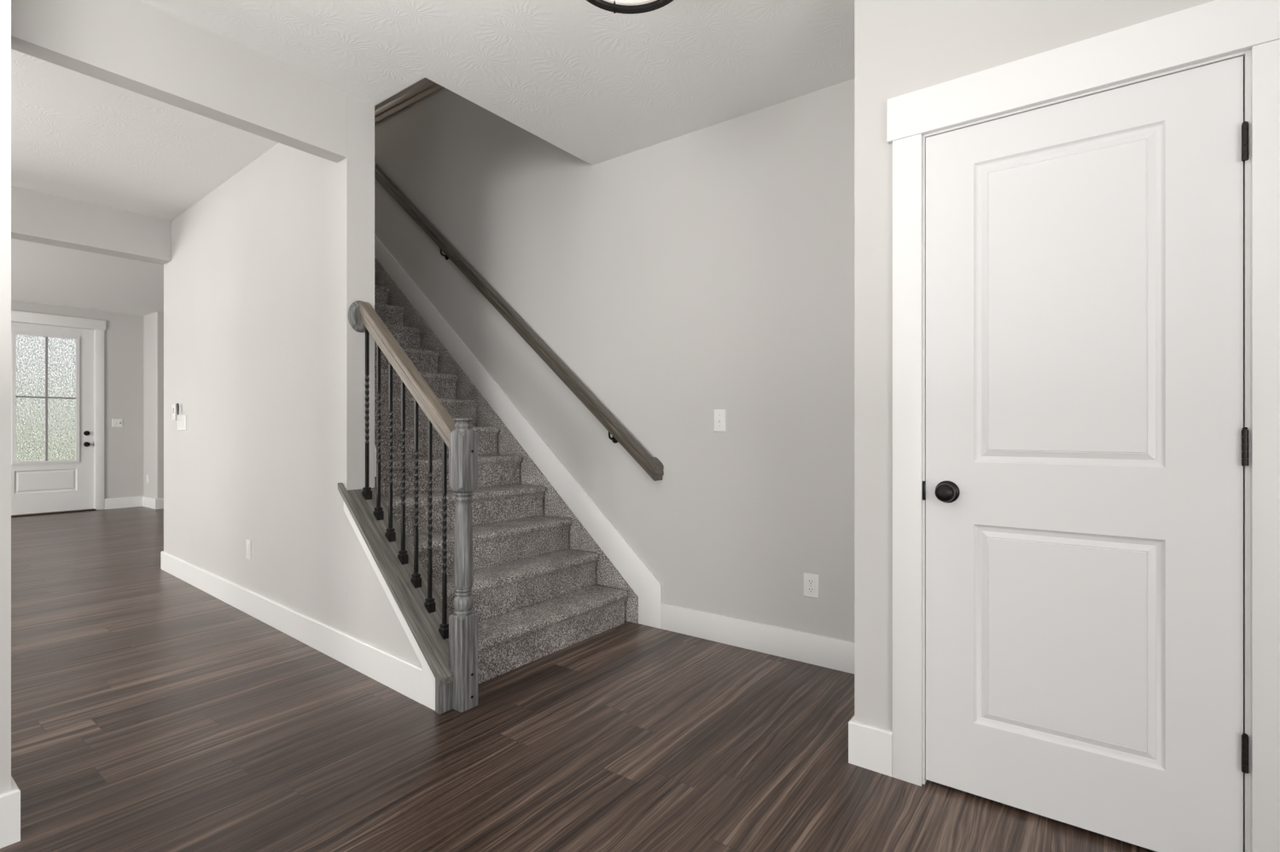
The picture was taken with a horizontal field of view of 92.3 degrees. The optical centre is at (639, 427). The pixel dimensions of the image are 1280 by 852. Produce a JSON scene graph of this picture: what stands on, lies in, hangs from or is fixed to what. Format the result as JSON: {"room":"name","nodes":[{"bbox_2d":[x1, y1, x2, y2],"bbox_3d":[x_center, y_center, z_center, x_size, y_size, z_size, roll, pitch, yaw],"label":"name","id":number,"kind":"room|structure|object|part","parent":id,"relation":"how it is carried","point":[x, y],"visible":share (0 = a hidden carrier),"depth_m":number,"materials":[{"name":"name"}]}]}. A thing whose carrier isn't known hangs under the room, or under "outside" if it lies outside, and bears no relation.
{"room":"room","nodes":[
{"label":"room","id":0,"kind":"room"},
{"bbox_2d":[0,0,11,793],"bbox_3d":[-2.416,-0.240,1.238,0.610,2.740,1.535,0,0,36],"label":"wall","id":1,"kind":"structure","parent":0,"point":[5,5],"depth_m":1.67,"materials":[{"name":"beige paint"}]},
{"bbox_2d":[0,776,20,849],"bbox_3d":[-2.405,1.059,1.240,0.626,0.142,1.551,0,0,36],"label":"baseboard","id":2,"kind":"structure","parent":1,"relation":"attached to","point":[9,800],"depth_m":1.66,"materials":[{"name":"white paint"}]},
{"bbox_2d":[11,300,163,499],"bbox_3d":[-8.222,-0.240,7.033,0.660,2.740,7.000,0,0,36],"label":"wall","id":3,"kind":"structure","parent":0,"point":[133,344],"depth_m":8.63,"materials":[{"name":"beige paint"}]},
{"bbox_2d":[11,321,93,515],"bbox_3d":[-7.761,-0.117,8.053,0.106,2.454,0.928,0,0,36],"label":"door","id":4,"kind":"structure","parent":3,"relation":"in","point":[52,367],"depth_m":8.10,"materials":[{"name":"white paint"}]},
{"bbox_3d":[-7.772,-0.379,8.048,0.024,1.694,0.642,0,0,36],"label":"glass frame","id":5,"kind":"part","parent":4,"relation":"part of","materials":[{"name":"white paint"}]},
{"bbox_3d":[-7.791,-0.379,8.062,0.012,1.638,0.586,0,0,36],"label":"glass pane","id":6,"kind":"part","parent":4,"relation":"part of","materials":[{"name":"white"}]},
{"bbox_3d":[-7.513,0.226,8.353,0.060,0.066,0.066,0,0,36],"label":"knob","id":7,"kind":"part","parent":4,"relation":"part of","materials":[{"name":"black metal"}]},
{"bbox_2d":[11,508,96,517],"bbox_3d":[-7.775,1.120,8.060,0.165,0.019,0.946,0,0,36],"label":"threshold","id":8,"kind":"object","parent":3,"relation":"attached to","point":[92,509],"depth_m":8.05,"materials":[{"name":"brown metal"}]},
{"bbox_2d":[11,310,105,510],"bbox_3d":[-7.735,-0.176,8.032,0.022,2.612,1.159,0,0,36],"label":"trim","id":9,"kind":"structure","parent":3,"relation":"attached to","point":[99,326],"depth_m":8.42,"materials":[{"name":"white paint"}]},
{"bbox_2d":[111,418,122,427],"bbox_3d":[-7.316,-0.067,8.605,0.019,0.116,0.116,0,0,36],"label":"light switch","id":10,"kind":"object","parent":3,"relation":"attached to","point":[115,422],"visible":1,"depth_m":8.61,"materials":[{"name":"white plastic"}]},
{"bbox_2d":[104,496,163,509],"bbox_3d":[-6.649,1.059,9.059,0.556,0.142,1.810,0,0,36],"label":"baseboard","id":11,"kind":"structure","parent":3,"relation":"attached to","point":[149,503],"depth_m":8.63,"materials":[{"name":"white paint"}]},
{"bbox_2d":[11,185,170,264],"bbox_3d":[-4.529,-1.455,3.758,0.190,0.310,2.694,0,0,36],"label":"wall","id":12,"kind":"structure","parent":0,"point":[37,217],"depth_m":4.40,"materials":[{"name":"beige paint"}]},
{"bbox_2d":[175,403,179,421],"bbox_3d":[-3.464,-0.117,4.605,0.028,0.134,0.020,0,0,36],"label":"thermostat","id":13,"kind":"object","parent":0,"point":[177,404],"visible":1,"depth_m":4.60,"materials":[{"name":"grey plastic"}]},
{"bbox_2d":[11,0,346,162],"bbox_3d":[-1.809,-1.455,2.495,0.100,0.310,1.210,0,0,36],"label":"wall","id":14,"kind":"structure","parent":0,"point":[137,46],"depth_m":2.43,"materials":[{"name":"beige paint"}]},
{"bbox_2d":[163,93,374,633],"bbox_3d":[-2.567,-0.240,3.992,3.106,2.740,0.143,0,0,39],"label":"wall","id":15,"kind":"structure","parent":0,"point":[264,360],"depth_m":3.48,"materials":[{"name":"beige paint"}]},
{"bbox_2d":[172,404,176,420],"bbox_3d":[-3.570,-0.117,4.710,0.080,0.120,0.013,0,0,39],"label":"wall control","id":16,"kind":"object","parent":15,"relation":"attached to","point":[174,410],"visible":0.94,"depth_m":4.69,"materials":[{"name":"white plastic"}]},
{"bbox_2d":[177,414,186,430],"bbox_3d":[-3.411,-0.038,4.583,0.210,0.115,0.008,0,0,39],"label":"light switch","id":17,"kind":"object","parent":15,"relation":"attached to","point":[182,423],"visible":0.94,"depth_m":4.58,"materials":[{"name":"white plastic"}]},
{"bbox_2d":[245,539,250,560],"bbox_3d":[-2.390,0.745,3.749,0.071,0.117,0.008,0,0,39],"label":"wall outlet","id":18,"kind":"object","parent":15,"relation":"attached to","point":[247,542],"visible":1,"depth_m":3.74,"materials":[{"name":"white plastic"}]},
{"bbox_2d":[160,551,421,703],"bbox_3d":[-2.315,1.059,3.775,3.804,0.142,0.159,0,0,39],"label":"baseboard","id":19,"kind":"structure","parent":15,"relation":"attached to","point":[398,674],"depth_m":3.17,"materials":[{"name":"white paint"}]},
{"bbox_2d":[374,445,376,477],"bbox_3d":[-2.301,-0.901,3.877,2.504,2.292,0.015,0,0,39],"label":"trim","id":20,"kind":"structure","parent":15,"relation":"attached to","point":[375,445],"depth_m":3.09,"materials":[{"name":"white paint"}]},
{"bbox_2d":[346,516,421,666],"bbox_3d":[-1.072,0.729,2.755,0.780,0.801,0.159,0,0,36],"label":"wall","id":21,"kind":"structure","parent":0,"point":[371,618],"depth_m":2.82,"materials":[{"name":"beige paint"}]},
{"bbox_2d":[343,501,435,710],"bbox_3d":[-1.110,0.729,2.698,0.786,0.801,0.016,0,0,39],"label":"trim","id":22,"kind":"structure","parent":21,"relation":"attached to","point":[427,677],"depth_m":2.57,"materials":[{"name":"white paint"}]},
{"bbox_2d":[375,77,424,105],"bbox_3d":[-2.172,-4.120,5.287,5.080,0.100,2.850,0,0,36],"label":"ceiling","id":23,"kind":"structure","parent":0,"point":[423,78],"depth_m":7.44,"materials":[{"name":"white paint"}]},
{"bbox_2d":[374,77,430,110],"bbox_3d":[-2.172,-2.980,5.287,5.080,2.180,2.850,0,0,36],"label":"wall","id":24,"kind":"structure","parent":0,"point":[424,80],"depth_m":7.42,"materials":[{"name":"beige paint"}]},
{"bbox_2d":[374,80,444,124],"bbox_3d":[-2.185,-2.620,5.234,4.780,0.100,0.160,0,0,36],"label":"trim","id":25,"kind":"structure","parent":24,"relation":"attached to","point":[429,87],"depth_m":4.90,"materials":[{"name":"beige wood"}]},
{"bbox_2d":[11,0,854,315],"bbox_3d":[-4.035,-1.750,1.475,14.050,0.280,11.200,0,0,36],"label":"ceiling","id":26,"kind":"structure","parent":0,"point":[595,84],"depth_m":2.86,"materials":[{"name":"white paint"}]},
{"bbox_2d":[586,0,673,13],"bbox_3d":[-0.032,-1.460,1.781,0.356,0.300,0.356,0,0,36],"label":"ceiling light","id":27,"kind":"object","parent":26,"relation":"attached to","point":[602,4],"visible":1,"depth_m":1.93,"materials":[{"name":"black metal"}]},
{"bbox_2d":[0,506,1156,851],"bbox_3d":[-4.035,1.190,1.475,14.050,0.120,11.200,0,0,36],"label":"floor","id":28,"kind":"structure","parent":0,"point":[151,712],"depth_m":2.19,"materials":[{"name":"brown wood"}]},
{"bbox_2d":[337,300,477,715],"bbox_3d":[-1.042,0.254,2.745,0.914,1.751,0.197,0,0,39],"label":"stair railing","id":29,"kind":"object","parent":28,"relation":"on","point":[448,643],"visible":1,"depth_m":2.65,"materials":[{"name":"grey wood"}]},
{"bbox_3d":[-1.045,-0.247,2.767,0.769,0.738,0.061,0,0,38],"label":"handrail","id":30,"kind":"part","parent":29,"relation":"part of","materials":[{"name":"beige wood"}]},
{"bbox_3d":[-0.716,0.546,2.494,0.085,1.168,0.085,0,0,36],"label":"newel post","id":31,"kind":"part","parent":29,"relation":"part of","materials":[{"name":"grey wood"}]},
{"bbox_2d":[374,256,638,684],"bbox_3d":[-2.444,-0.390,4.609,5.184,3.039,1.192,0,0,36],"label":"staircase","id":32,"kind":"structure","parent":28,"relation":"on","point":[600,600],"depth_m":3.54,"materials":[{"name":"carpet"}]},
{"bbox_2d":[374,78,854,641],"bbox_3d":[-1.411,-0.745,4.666,6.800,3.750,0.120,0,0,36],"label":"wall","id":33,"kind":"structure","parent":0,"point":[683,279],"depth_m":3.36,"materials":[{"name":"beige paint"}]},
{"bbox_2d":[374,234,661,628],"bbox_3d":[-1.352,-0.561,4.537,3.649,3.382,0.017,0,0,36],"label":"trim","id":34,"kind":"structure","parent":33,"relation":"attached to","point":[637,574],"depth_m":3.99,"materials":[{"name":"white paint"}]},
{"bbox_2d":[374,163,663,481],"bbox_3d":[-1.368,-1.283,4.504,3.663,3.157,0.089,0,0,36],"label":"wall handrail","id":35,"kind":"object","parent":33,"relation":"attached to","point":[653,467],"visible":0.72,"depth_m":3.96,"materials":[{"name":"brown wood"}]},
{"bbox_2d":[714,409,726,431],"bbox_3d":[0.417,-0.038,3.236,0.071,0.117,0.019,0,0,36],"label":"light switch","id":36,"kind":"object","parent":33,"relation":"attached to","point":[719,415],"visible":1,"depth_m":3.24,"materials":[{"name":"white plastic"}]},
{"bbox_2d":[660,603,854,674],"bbox_3d":[0.638,1.058,3.076,1.289,0.144,0.016,0,0,36],"label":"baseboard","id":37,"kind":"structure","parent":33,"relation":"attached to","point":[834,654],"depth_m":3.09,"materials":[{"name":"white paint"}]},
{"bbox_2d":[803,573,819,599],"bbox_3d":[0.821,0.758,2.946,0.075,0.112,0.008,0,0,36],"label":"wall outlet","id":38,"kind":"object","parent":33,"relation":"attached to","point":[811,582],"visible":1,"depth_m":2.94,"materials":[{"name":"white plastic"}]},
{"bbox_2d":[807,578,814,585],"bbox_3d":[0.819,0.738,2.944,0.033,0.029,0.002,0,0,36],"label":"receptacle","id":39,"kind":"object","parent":38,"relation":"attached to","point":[810,581],"depth_m":2.94,"materials":[{"name":"grey plastic"}]},
{"bbox_2d":[807,586,814,593],"bbox_3d":[0.819,0.778,2.944,0.033,0.029,0.002,0,0,36],"label":"receptacle","id":40,"kind":"object","parent":38,"relation":"attached to","point":[810,589],"depth_m":2.95,"materials":[{"name":"grey plastic"}]},
{"bbox_2d":[854,0,1214,731],"bbox_3d":[2.338,-0.240,1.363,3.444,2.740,0.765,0,0,36],"label":"wall","id":41,"kind":"structure","parent":0,"point":[902,47],"depth_m":2.02,"materials":[{"name":"beige paint"}]},
{"bbox_2d":[848,715,892,777],"bbox_3d":[0.985,1.059,2.336,0.141,0.142,0.763,0,0,36],"label":"baseboard","id":42,"kind":"structure","parent":41,"relation":"attached to","point":[869,747],"depth_m":2.03,"materials":[{"name":"white paint"}]},
{"bbox_2d":[887,0,1279,851],"bbox_3d":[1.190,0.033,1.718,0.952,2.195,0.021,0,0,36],"label":"trim","id":43,"kind":"structure","parent":41,"relation":"attached to","point":[1214,29],"depth_m":1.66,"materials":[{"name":"white paint"}]},
{"bbox_2d":[922,56,1248,851],"bbox_3d":[1.191,0.098,1.723,0.743,2.033,0.092,0,0,36],"label":"door","id":44,"kind":"structure","parent":41,"relation":"in","point":[1087,439],"depth_m":1.70,"materials":[{"name":"white paint"}]},
{"bbox_3d":[0.905,0.199,1.954,0.009,0.060,0.026,0,0,36],"label":"strike plate","id":45,"kind":"part","parent":44,"relation":"part of","materials":[{"name":"black metal"}]},
{"bbox_3d":[0.936,0.199,1.883,0.057,0.057,0.048,0,0,36],"label":"knob","id":46,"kind":"part","parent":44,"relation":"part of","materials":[{"name":"black metal"}]}
]}

